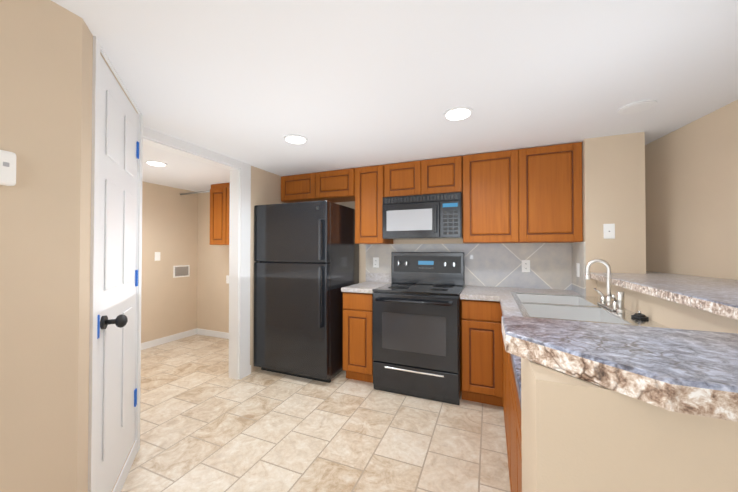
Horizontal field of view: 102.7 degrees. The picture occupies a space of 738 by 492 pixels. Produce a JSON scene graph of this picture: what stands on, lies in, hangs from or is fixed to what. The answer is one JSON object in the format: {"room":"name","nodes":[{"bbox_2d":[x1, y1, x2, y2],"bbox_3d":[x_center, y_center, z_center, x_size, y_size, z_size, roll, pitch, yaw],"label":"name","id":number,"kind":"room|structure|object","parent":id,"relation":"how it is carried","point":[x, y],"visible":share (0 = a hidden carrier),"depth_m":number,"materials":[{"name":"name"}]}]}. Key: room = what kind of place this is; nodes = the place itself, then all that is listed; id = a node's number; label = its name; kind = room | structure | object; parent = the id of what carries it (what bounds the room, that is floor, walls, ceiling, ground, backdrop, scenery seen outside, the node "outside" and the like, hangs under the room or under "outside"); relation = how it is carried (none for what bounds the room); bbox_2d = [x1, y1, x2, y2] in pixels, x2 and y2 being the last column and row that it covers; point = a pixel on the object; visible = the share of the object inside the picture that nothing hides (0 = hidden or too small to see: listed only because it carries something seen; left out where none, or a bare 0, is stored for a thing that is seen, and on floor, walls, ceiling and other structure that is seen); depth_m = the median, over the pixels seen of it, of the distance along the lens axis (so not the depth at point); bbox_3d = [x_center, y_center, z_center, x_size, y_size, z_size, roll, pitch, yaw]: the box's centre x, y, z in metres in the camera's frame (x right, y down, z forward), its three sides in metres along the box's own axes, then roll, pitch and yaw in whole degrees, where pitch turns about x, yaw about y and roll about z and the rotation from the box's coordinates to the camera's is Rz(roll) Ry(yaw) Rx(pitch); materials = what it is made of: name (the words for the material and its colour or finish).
{"room":"kitchen","nodes":[
{"label":"kitchen","id":0,"kind":"room"},
{"bbox_2d":[0,0,82,491],"bbox_3d":[-1.978,0.046,-0.931,0.120,2.440,4.444,0,-1,22],"label":"wall","id":1,"kind":"structure","parent":0,"point":[40,82],"depth_m":1.01,"materials":[{"name":"paint"}]},
{"bbox_2d":[0,150,15,185],"bbox_3d":[-1.159,-0.244,0.875,0.031,0.108,0.150,0,-1,22],"label":"thermostat","id":2,"kind":"object","parent":1,"relation":"attached to","point":[7,168],"visible":0.98,"depth_m":0.92,"materials":[{"name":"white plastic"}]},
{"bbox_2d":[51,0,115,17],"bbox_3d":[0.694,-0.871,0.324,4.126,0.003,0.120,0,-1,22],"label":"ceiling","id":3,"kind":"structure","parent":0,"point":[82,8],"depth_m":1.06,"materials":[{"name":"white paint"}]},
{"bbox_2d":[77,20,137,491],"bbox_3d":[-1.343,0.220,1.491,0.120,2.150,0.930,0,-1,-27],"label":"wall","id":4,"kind":"structure","parent":0,"point":[84,273],"depth_m":1.15,"materials":[{"name":"paint"}]},
{"bbox_2d":[88,36,142,491],"bbox_3d":[-1.356,0.221,1.529,0.130,2.149,0.810,0,-1,-27],"label":"door frame","id":5,"kind":"structure","parent":4,"relation":"attached to","point":[97,50],"depth_m":1.23,"materials":[{"name":"white wood"}]},
{"bbox_2d":[96,54,138,491],"bbox_3d":[-1.318,0.186,1.543,0.532,2.034,0.475,0,-1,22],"label":"door","id":6,"kind":"structure","parent":4,"relation":"in","point":[116,317],"depth_m":1.47,"materials":[{"name":"white wood"}]},
{"bbox_2d":[141,181,197,342],"bbox_3d":[-3.099,0.244,3.445,0.120,2.150,2.300,0,-1,22],"label":"wall","id":7,"kind":"structure","parent":0,"point":[170,235],"depth_m":4.07,"materials":[{"name":"paint"}]},
{"bbox_2d":[155,252,159,260],"bbox_3d":[-2.826,0.138,3.945,0.007,0.115,0.070,0,-1,22],"label":"light switch","id":8,"kind":"object","parent":7,"relation":"attached to","point":[157,256],"visible":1,"depth_m":3.94,"materials":[{"name":"white plastic"}]},
{"bbox_2d":[141,328,196,349],"bbox_3d":[-3.038,1.276,3.407,0.012,0.085,2.300,0,-1,22],"label":"baseboard","id":9,"kind":"structure","parent":7,"relation":"attached to","point":[170,338],"depth_m":4.05,"materials":[{"name":"white wood"}]},
{"bbox_2d":[173,265,189,277],"bbox_3d":[-2.698,0.364,4.252,0.010,0.170,0.240,0,-1,22],"label":"washer outlet box","id":10,"kind":"object","parent":7,"relation":"attached to","point":[181,270],"visible":1,"depth_m":4.25,"materials":[{"name":"white plastic"}]},
{"bbox_2d":[180,190,209,194],"bbox_3d":[-2.409,-0.743,4.114,0.640,0.024,0.024,0,-1,22],"label":"hanging rod","id":11,"kind":"object","parent":7,"relation":"attached to","point":[194,192],"visible":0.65,"depth_m":4.12,"materials":[{"name":"grey metal"}]},
{"bbox_2d":[250,166,285,372],"bbox_3d":[-1.346,0.238,2.922,0.120,2.150,1.941,0,-1,22],"label":"wall","id":12,"kind":"structure","parent":0,"point":[265,187],"depth_m":3.13,"materials":[{"name":"paint"}]},
{"bbox_2d":[143,127,250,379],"bbox_3d":[-1.494,0.233,2.540,0.136,2.150,1.121,0,-1,22],"label":"door frame","id":13,"kind":"structure","parent":12,"relation":"attached to","point":[239,265],"depth_m":2.93,"materials":[{"name":"white wood"}]},
{"bbox_2d":[121,334,510,491],"bbox_3d":[-0.849,1.328,0.054,7.000,0.100,7.150,0,-1,22],"label":"floor","id":14,"kind":"structure","parent":0,"point":[207,424],"depth_m":2.04,"materials":[{"name":"tile"}]},
{"bbox_2d":[254,200,358,382],"bbox_3d":[-0.666,0.446,3.231,0.875,1.740,0.790,0,-1,22],"label":"fridge","id":15,"kind":"object","parent":14,"relation":"on","point":[306,266],"visible":0.96,"depth_m":2.90,"materials":[{"name":"black metal"}]},
{"bbox_2d":[342,292,373,382],"bbox_3d":[0.004,0.879,3.074,0.330,0.870,0.617,0,-1,22],"label":"base cabinet","id":16,"kind":"object","parent":14,"relation":"on","point":[357,360],"visible":0.71,"depth_m":2.79,"materials":[{"name":"brown wood"}]},
{"bbox_2d":[341,273,390,293],"bbox_3d":[0.002,0.374,3.074,0.330,0.140,0.632,0,-1,22],"label":"countertop","id":17,"kind":"structure","parent":16,"relation":"on","point":[373,281],"depth_m":3.10,"materials":[{"name":"stone"}]},
{"bbox_2d":[372,252,464,404],"bbox_3d":[0.488,0.686,2.807,0.760,1.250,0.717,0,-1,22],"label":"stove","id":18,"kind":"object","parent":14,"relation":"on","point":[416,330],"visible":0.98,"depth_m":2.56,"materials":[{"name":"black metal"}]},
{"bbox_2d":[460,299,502,406],"bbox_3d":[1.023,0.875,2.658,0.330,0.870,0.617,0,-1,22],"label":"base cabinet","id":19,"kind":"object","parent":14,"relation":"on","point":[481,339],"visible":0.85,"depth_m":2.38,"materials":[{"name":"brown wood"}]},
{"bbox_2d":[502,315,521,491],"bbox_3d":[1.039,0.859,1.406,0.677,0.870,1.725,0,-1,22],"label":"base cabinet","id":20,"kind":"object","parent":14,"relation":"on","point":[512,411],"visible":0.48,"depth_m":1.29,"materials":[{"name":"brown wood"}]},
{"bbox_2d":[460,286,582,406],"bbox_3d":[1.006,0.408,1.749,0.992,0.040,2.324,0,-1,22],"label":"countertop","id":21,"kind":"structure","parent":20,"relation":"on","point":[503,296],"depth_m":2.38,"materials":[{"name":"stone"}]},
{"bbox_2d":[511,292,668,327],"bbox_3d":[1.288,0.471,1.919,0.599,0.176,1.004,0,-1,22],"label":"sink","id":22,"kind":"object","parent":21,"relation":"in","point":[565,307],"visible":0.31,"depth_m":1.91,"materials":[{"name":"white ceramic"}]},
{"bbox_2d":[631,311,648,319],"bbox_3d":[1.416,0.358,1.544,0.068,0.038,0.068,0,-1,22],"label":"stopper","id":23,"kind":"object","parent":22,"relation":"on","point":[639,315],"visible":1,"depth_m":1.53,"materials":[{"name":"black"}]},
{"bbox_2d":[585,259,624,313],"bbox_3d":[1.445,0.232,1.843,0.151,0.301,0.353,0,-1,22],"label":"faucet","id":24,"kind":"object","parent":21,"relation":"on","point":[609,303],"visible":1,"depth_m":1.83,"materials":[{"name":"silver metal"}]},
{"bbox_2d":[197,192,555,332],"bbox_3d":[0.469,0.097,3.295,7.000,2.440,0.120,0,-1,22],"label":"wall","id":25,"kind":"structure","parent":0,"point":[212,289],"depth_m":4.35,"materials":[{"name":"paint"}]},
{"bbox_2d":[197,328,228,338],"bbox_3d":[-1.810,1.285,4.141,1.670,0.085,0.012,0,-1,22],"label":"baseboard","id":26,"kind":"structure","parent":25,"relation":"attached to","point":[205,332],"depth_m":4.33,"materials":[{"name":"white wood"}]},
{"bbox_2d":[210,182,229,244],"bbox_3d":[-1.785,-0.418,3.973,0.600,0.807,0.337,0,-1,22],"label":"wall cabinet","id":27,"kind":"object","parent":25,"relation":"attached to","point":[219,210],"visible":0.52,"depth_m":3.86,"materials":[{"name":"brown wood"}]},
{"bbox_2d":[281,168,354,202],"bbox_3d":[-0.541,-0.679,3.467,0.962,0.297,0.337,0,-1,22],"label":"upper cabinet","id":28,"kind":"object","parent":25,"relation":"attached to","point":[334,186],"visible":0.94,"depth_m":3.31,"materials":[{"name":"brown wood"}]},
{"bbox_2d":[355,165,392,243],"bbox_3d":[0.060,-0.427,3.219,0.325,0.807,0.337,0,-1,22],"label":"upper cabinet","id":29,"kind":"object","parent":25,"relation":"attached to","point":[369,188],"visible":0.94,"depth_m":3.06,"materials":[{"name":"brown wood"}]},
{"bbox_2d":[373,257,378,267],"bbox_3d":[0.080,0.188,3.373,0.070,0.115,0.008,0,-1,22],"label":"outlet","id":30,"kind":"object","parent":25,"relation":"attached to","point":[376,262],"visible":1,"depth_m":3.37,"materials":[{"name":"white plastic"}]},
{"bbox_2d":[384,156,462,196],"bbox_3d":[0.567,-0.662,3.015,0.760,0.342,0.337,0,-1,22],"label":"upper cabinet","id":31,"kind":"object","parent":25,"relation":"attached to","point":[435,176],"visible":0.94,"depth_m":2.85,"materials":[{"name":"brown wood"}]},
{"bbox_2d":[382,192,462,239],"bbox_3d":[0.548,-0.279,2.964,0.756,0.415,0.437,0,-1,22],"label":"microwave","id":32,"kind":"object","parent":31,"relation":"attached to","point":[426,216],"visible":1,"depth_m":2.78,"materials":[{"name":"black"}]},
{"bbox_2d":[366,242,585,295],"bbox_3d":[0.832,0.188,2.876,2.030,0.427,0.380,0,-1,22],"label":"backsplash","id":33,"kind":"structure","parent":25,"relation":"attached to","point":[552,265],"depth_m":2.85,"materials":[{"name":"tile"}]},
{"bbox_2d":[463,142,582,242],"bbox_3d":[1.350,-0.434,2.692,0.922,0.807,0.337,0,-1,22],"label":"upper cabinet","id":34,"kind":"object","parent":25,"relation":"attached to","point":[530,195],"visible":1,"depth_m":2.52,"materials":[{"name":"brown wood"}]},
{"bbox_2d":[522,260,529,271],"bbox_3d":[1.487,0.191,2.798,0.070,0.115,0.008,0,-1,22],"label":"outlet","id":35,"kind":"object","parent":25,"relation":"attached to","point":[525,265],"visible":1,"depth_m":2.79,"materials":[{"name":"white plastic"}]},
{"bbox_2d":[83,0,737,191],"bbox_3d":[-0.009,-0.897,2.138,7.000,0.100,2.706,0,-1,22],"label":"ceiling","id":36,"kind":"structure","parent":0,"point":[343,84],"depth_m":1.46,"materials":[{"name":"white paint"}]},
{"bbox_2d":[145,160,167,166],"bbox_3d":[-2.148,-0.831,2.983,0.186,0.010,0.186,0,-1,22],"label":"recessed light","id":37,"kind":"object","parent":36,"relation":"in","point":[156,163],"visible":0.98,"depth_m":2.96,"materials":[{"name":"white"}]},
{"bbox_2d":[284,134,307,143],"bbox_3d":[-0.578,-0.839,2.330,0.186,0.010,0.186,0,-1,22],"label":"recessed light","id":38,"kind":"object","parent":36,"relation":"in","point":[295,139],"visible":1,"depth_m":2.31,"materials":[{"name":"white"}]},
{"bbox_2d":[443,106,473,120],"bbox_3d":[0.572,-0.845,1.893,0.186,0.010,0.186,0,-1,22],"label":"recessed light","id":39,"kind":"object","parent":36,"relation":"in","point":[458,113],"visible":0.98,"depth_m":1.88,"materials":[{"name":"white"}]},
{"bbox_2d":[618,99,656,114],"bbox_3d":[1.637,-0.846,1.803,0.176,0.010,0.176,0,-1,22],"label":"recessed light","id":40,"kind":"object","parent":36,"relation":"in","point":[637,106],"visible":1,"depth_m":1.79,"materials":[{"name":"white plastic"}]},
{"bbox_2d":[574,132,645,295],"bbox_3d":[1.944,0.232,2.421,0.370,2.150,0.380,0,-1,22],"label":"wall","id":41,"kind":"structure","parent":0,"point":[613,179],"depth_m":2.25,"materials":[{"name":"paint"}]},
{"bbox_2d":[576,263,579,276],"bbox_3d":[1.745,0.200,2.465,0.006,0.115,0.070,0,-1,22],"label":"outlet","id":42,"kind":"object","parent":41,"relation":"attached to","point":[578,268],"visible":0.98,"depth_m":2.44,"materials":[{"name":"white plastic"}]},
{"bbox_2d":[603,224,614,238],"bbox_3d":[1.837,-0.113,2.258,0.070,0.115,0.008,0,-1,22],"label":"light switch","id":43,"kind":"object","parent":41,"relation":"attached to","point":[609,231],"visible":1,"depth_m":2.26,"materials":[{"name":"white plastic"}]},
{"bbox_2d":[521,358,737,491],"bbox_3d":[0.655,0.756,0.489,0.690,1.055,0.260,0,-1,22],"label":"wall","id":44,"kind":"structure","parent":0,"point":[579,435],"depth_m":0.47,"materials":[{"name":"paint"}]},
{"bbox_2d":[597,280,737,333],"bbox_3d":[1.935,0.765,1.224,1.125,1.055,2.590,0,-1,22],"label":"wall","id":45,"kind":"structure","parent":0,"point":[670,314],"depth_m":1.35,"materials":[{"name":"paint"}]},
{"bbox_2d":[502,271,737,421],"bbox_3d":[1.479,0.215,1.389,1.626,0.043,2.636,0,-1,22],"label":"countertop","id":46,"kind":"structure","parent":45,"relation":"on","point":[693,372],"depth_m":0.54,"materials":[{"name":"grey stone"}]},
{"bbox_2d":[645,100,737,279],"bbox_3d":[1.677,0.044,-1.044,1.480,2.440,7.000,0,-1,22],"label":"wall","id":47,"kind":"structure","parent":0,"point":[691,190],"depth_m":2.00,"materials":[{"name":"paint"}]}
]}

